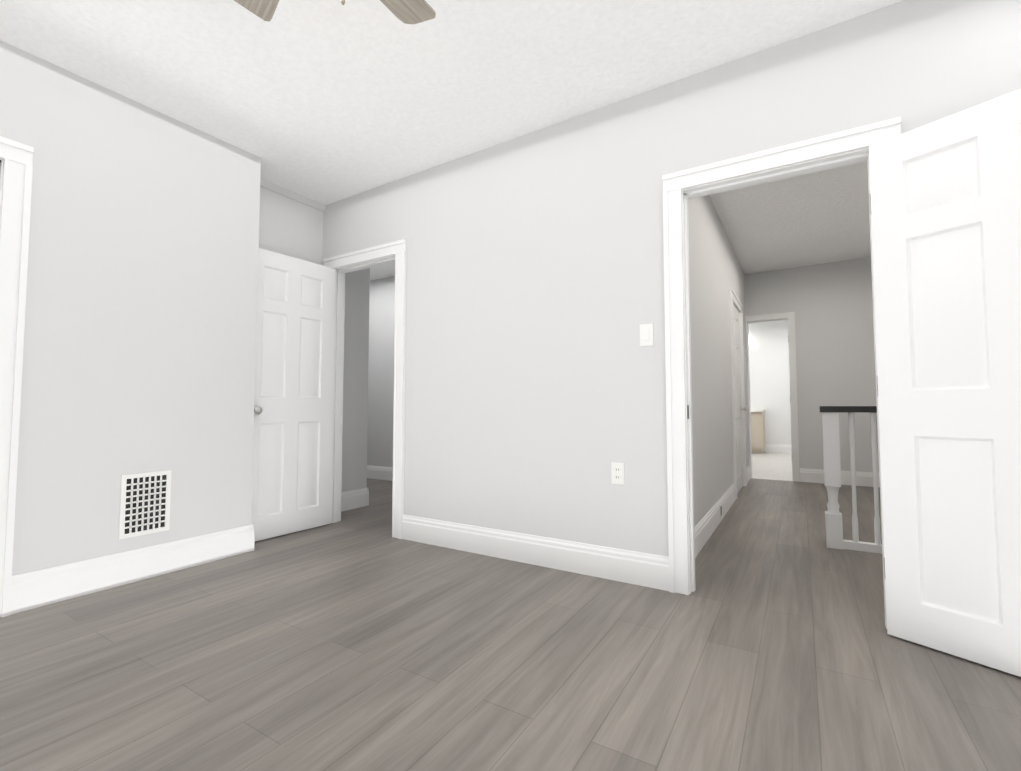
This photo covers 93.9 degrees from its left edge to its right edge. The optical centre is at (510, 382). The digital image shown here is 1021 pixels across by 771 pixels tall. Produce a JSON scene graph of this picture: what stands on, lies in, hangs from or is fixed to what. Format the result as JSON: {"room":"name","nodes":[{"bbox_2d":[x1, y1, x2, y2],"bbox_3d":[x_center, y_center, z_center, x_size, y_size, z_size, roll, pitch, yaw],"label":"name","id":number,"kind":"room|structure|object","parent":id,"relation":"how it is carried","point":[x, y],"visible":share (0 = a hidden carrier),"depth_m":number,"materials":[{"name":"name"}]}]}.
{"room":"empty bedroom","nodes":[
{"label":"empty bedroom","id":0,"kind":"room"},
{"bbox_2d":[0,40,323,575],"bbox_3d":[-2.374,-0.349,2.369,0.420,2.780,3.470,-2,-3,31],"label":"wall","id":1,"kind":"structure","parent":0,"point":[151,231],"depth_m":2.54,"materials":[{"name":"white paint"}]},
{"bbox_2d":[0,136,33,616],"bbox_3d":[-2.471,-0.046,1.861,0.126,2.125,0.780,-2,-3,31],"label":"door frame","id":2,"kind":"structure","parent":1,"relation":"attached to","point":[16,168],"depth_m":2.14,"materials":[{"name":"white wood"}]},
{"bbox_2d":[10,524,254,614],"bbox_3d":[-1.941,0.972,2.596,0.016,0.165,1.111,-2,-3,31],"label":"baseboard","id":3,"kind":"structure","parent":1,"relation":"attached to","point":[39,588],"depth_m":2.47,"materials":[{"name":"white wood"}]},
{"bbox_2d":[119,470,171,539],"bbox_3d":[-1.968,0.653,2.575,0.008,0.330,0.230,-2,-3,31],"label":"air vent","id":4,"kind":"object","parent":1,"relation":"in","point":[145,498],"visible":1,"depth_m":2.57,"materials":[{"name":"white plastic"}]},
{"bbox_2d":[260,178,325,211],"bbox_3d":[-1.724,-1.459,3.640,0.030,0.055,0.720,-2,-3,31],"label":"cove","id":5,"kind":"object","parent":1,"relation":"attached to","point":[292,195],"visible":0.57,"depth_m":3.69,"materials":[{"name":"white paint"}]},
{"bbox_2d":[341,268,372,491],"bbox_3d":[-2.869,-0.210,5.141,3.250,2.780,0.520,-2,-3,31],"label":"wall","id":6,"kind":"structure","parent":0,"point":[368,386],"depth_m":4.40,"materials":[{"name":"white paint"}]},
{"bbox_2d":[341,488,365,511],"bbox_3d":[-1.474,1.053,4.229,0.016,0.165,0.520,-2,-3,31],"label":"baseboard","id":7,"kind":"structure","parent":6,"relation":"attached to","point":[353,499],"depth_m":4.31,"materials":[{"name":"white wood"}]},
{"bbox_2d":[366,488,368,505],"bbox_3d":[-2.672,1.106,5.269,3.147,0.165,0.016,-2,-3,31],"label":"baseboard","id":8,"kind":"structure","parent":6,"relation":"attached to","point":[367,490],"depth_m":4.45,"materials":[{"name":"white wood"}]},
{"bbox_2d":[369,276,394,466],"bbox_3d":[-1.541,-0.161,6.123,4.500,2.780,0.120,-2,-3,31],"label":"wall","id":9,"kind":"structure","parent":0,"point":[381,407],"depth_m":6.11,"materials":[{"name":"white paint"}]},
{"bbox_2d":[367,465,392,480],"bbox_3d":[-1.585,1.143,6.005,4.240,0.165,0.017,-2,-3,31],"label":"baseboard","id":10,"kind":"structure","parent":9,"relation":"attached to","point":[373,472],"depth_m":6.04,"materials":[{"name":"white wood"}]},
{"bbox_2d":[0,0,902,280],"bbox_3d":[0.304,-1.521,5.953,7.900,0.467,12.270,-2,-3,31],"label":"ceiling","id":11,"kind":"structure","parent":0,"point":[324,102],"depth_m":2.39,"materials":[{"name":"paint"}]},
{"bbox_2d":[234,0,435,24],"bbox_3d":[-0.577,-1.327,1.342,1.035,0.585,0.992,-2,-3,31],"label":"ceiling fan","id":12,"kind":"object","parent":11,"relation":"hanging from","point":[413,12],"visible":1,"depth_m":1.71,"materials":[{"name":"brown wood"}]},
{"bbox_2d":[0,452,1020,770],"bbox_3d":[0.304,1.246,5.814,7.900,0.060,12.270,-2,-3,31],"label":"floor","id":13,"kind":"structure","parent":0,"point":[358,640],"depth_m":1.69,"materials":[{"name":"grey wood"}]},
{"bbox_2d":[750,405,764,453],"bbox_3d":[4.740,0.921,9.669,0.730,0.975,0.590,-2,-3,31],"label":"bathroom vanity","id":14,"kind":"object","parent":13,"relation":"on","point":[757,429],"visible":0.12,"depth_m":9.32,"materials":[{"name":"beige wood"}]},
{"bbox_2d":[819,406,881,553],"bbox_3d":[2.432,0.610,2.982,0.812,0.925,0.114,-2,-3,31],"label":"railing","id":15,"kind":"object","parent":13,"relation":"on","point":[832,475],"visible":0.35,"depth_m":3.11,"materials":[{"name":"white wood"}]},
{"bbox_2d":[323,0,1020,556],"bbox_3d":[0.353,-0.327,2.812,4.620,2.780,0.120,-2,-3,31],"label":"wall","id":16,"kind":"structure","parent":0,"point":[535,386],"depth_m":2.70,"materials":[{"name":"white paint"}]},
{"bbox_2d":[251,247,335,540],"bbox_3d":[-1.589,0.081,3.495,0.105,2.018,0.712,-2,-3,31],"label":"door","id":17,"kind":"structure","parent":16,"relation":"in","point":[293,429],"depth_m":3.49,"materials":[{"name":"white wood"}]},
{"bbox_2d":[323,239,406,538],"bbox_3d":[-1.109,0.044,3.668,0.895,2.125,0.146,-2,-3,31],"label":"door frame","id":18,"kind":"structure","parent":16,"relation":"attached to","point":[395,252],"depth_m":3.55,"materials":[{"name":"white wood"}]},
{"bbox_2d":[402,515,668,590],"bbox_3d":[0.022,0.985,2.867,1.820,0.165,0.016,-2,-3,31],"label":"baseboard","id":19,"kind":"structure","parent":16,"relation":"attached to","point":[626,566],"depth_m":2.75,"materials":[{"name":"white wood"}]},
{"bbox_2d":[611,462,623,484],"bbox_3d":[0.576,0.487,2.560,0.070,0.116,0.008,-2,-3,31],"label":"duplex electrical outlet","id":20,"kind":"object","parent":16,"relation":"attached to","point":[617,472],"visible":1,"depth_m":2.56,"materials":[{"name":"white plastic"}]},
{"bbox_2d":[640,323,652,345],"bbox_3d":[0.715,-0.252,2.511,0.070,0.116,0.010,-2,-3,31],"label":"rocker light switch","id":21,"kind":"object","parent":16,"relation":"attached to","point":[646,334],"visible":1,"depth_m":2.51,"materials":[{"name":"white plastic"}]},
{"bbox_2d":[662,117,900,628],"bbox_3d":[1.243,-0.027,2.240,0.970,2.125,0.146,-2,-3,31],"label":"door frame","id":22,"kind":"structure","parent":16,"relation":"attached to","point":[760,167],"depth_m":2.40,"materials":[{"name":"white wood"}]},
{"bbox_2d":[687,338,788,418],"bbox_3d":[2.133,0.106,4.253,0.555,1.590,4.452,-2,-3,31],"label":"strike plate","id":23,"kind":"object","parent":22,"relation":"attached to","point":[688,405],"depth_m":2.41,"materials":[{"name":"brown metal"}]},
{"bbox_2d":[869,88,1020,676],"bbox_3d":[1.746,-0.012,1.649,0.724,2.018,0.399,-2,-3,31],"label":"door","id":24,"kind":"structure","parent":16,"relation":"in","point":[945,200],"depth_m":1.78,"materials":[{"name":"white wood"}]},
{"bbox_2d":[688,195,748,527],"bbox_3d":[1.923,-0.246,4.430,0.120,2.780,4.280,-2,-3,31],"label":"wall","id":25,"kind":"structure","parent":0,"point":[716,272],"depth_m":3.67,"materials":[{"name":"white paint"}]},
{"bbox_2d":[694,483,735,557],"bbox_3d":[1.554,1.023,3.627,0.016,0.165,2.635,-2,-3,31],"label":"baseboard","id":26,"kind":"structure","parent":25,"relation":"attached to","point":[704,529],"depth_m":3.49,"materials":[{"name":"white wood"}]},
{"bbox_2d":[733,304,746,492],"bbox_3d":[2.499,0.167,5.217,0.103,2.018,0.796,-2,-3,31],"label":"hall door","id":27,"kind":"structure","parent":25,"relation":"in","point":[738,407],"depth_m":5.31,"materials":[{"name":"white wood"}]},
{"bbox_2d":[746,466,750,482],"bbox_3d":[2.918,1.136,5.869,0.016,0.165,0.638,-2,-3,31],"label":"baseboard","id":28,"kind":"structure","parent":25,"relation":"attached to","point":[748,469],"depth_m":5.94,"materials":[{"name":"white wood"}]},
{"bbox_2d":[748,320,791,444],"bbox_3d":[5.400,0.021,9.740,2.960,2.780,0.120,-2,-3,31],"label":"wall","id":29,"kind":"structure","parent":0,"point":[769,373],"depth_m":9.70,"materials":[{"name":"white paint"}]},
{"bbox_2d":[764,444,791,452],"bbox_3d":[5.365,1.324,9.617,2.960,0.165,0.016,-2,-3,31],"label":"baseboard","id":30,"kind":"structure","parent":29,"relation":"attached to","point":[768,447],"depth_m":9.60,"materials":[{"name":"white wood"}]},
{"bbox_2d":[744,257,878,472],"bbox_3d":[3.762,-0.173,5.885,1.750,2.780,0.120,-2,-3,31],"label":"wall","id":31,"kind":"structure","parent":0,"point":[830,304],"depth_m":5.78,"materials":[{"name":"white paint"}]},
{"bbox_2d":[800,468,879,486],"bbox_3d":[4.000,1.122,5.595,1.030,0.165,0.016,-2,-3,31],"label":"baseboard","id":32,"kind":"structure","parent":31,"relation":"attached to","point":[806,475],"depth_m":5.63,"materials":[{"name":"white wood"}]}
]}

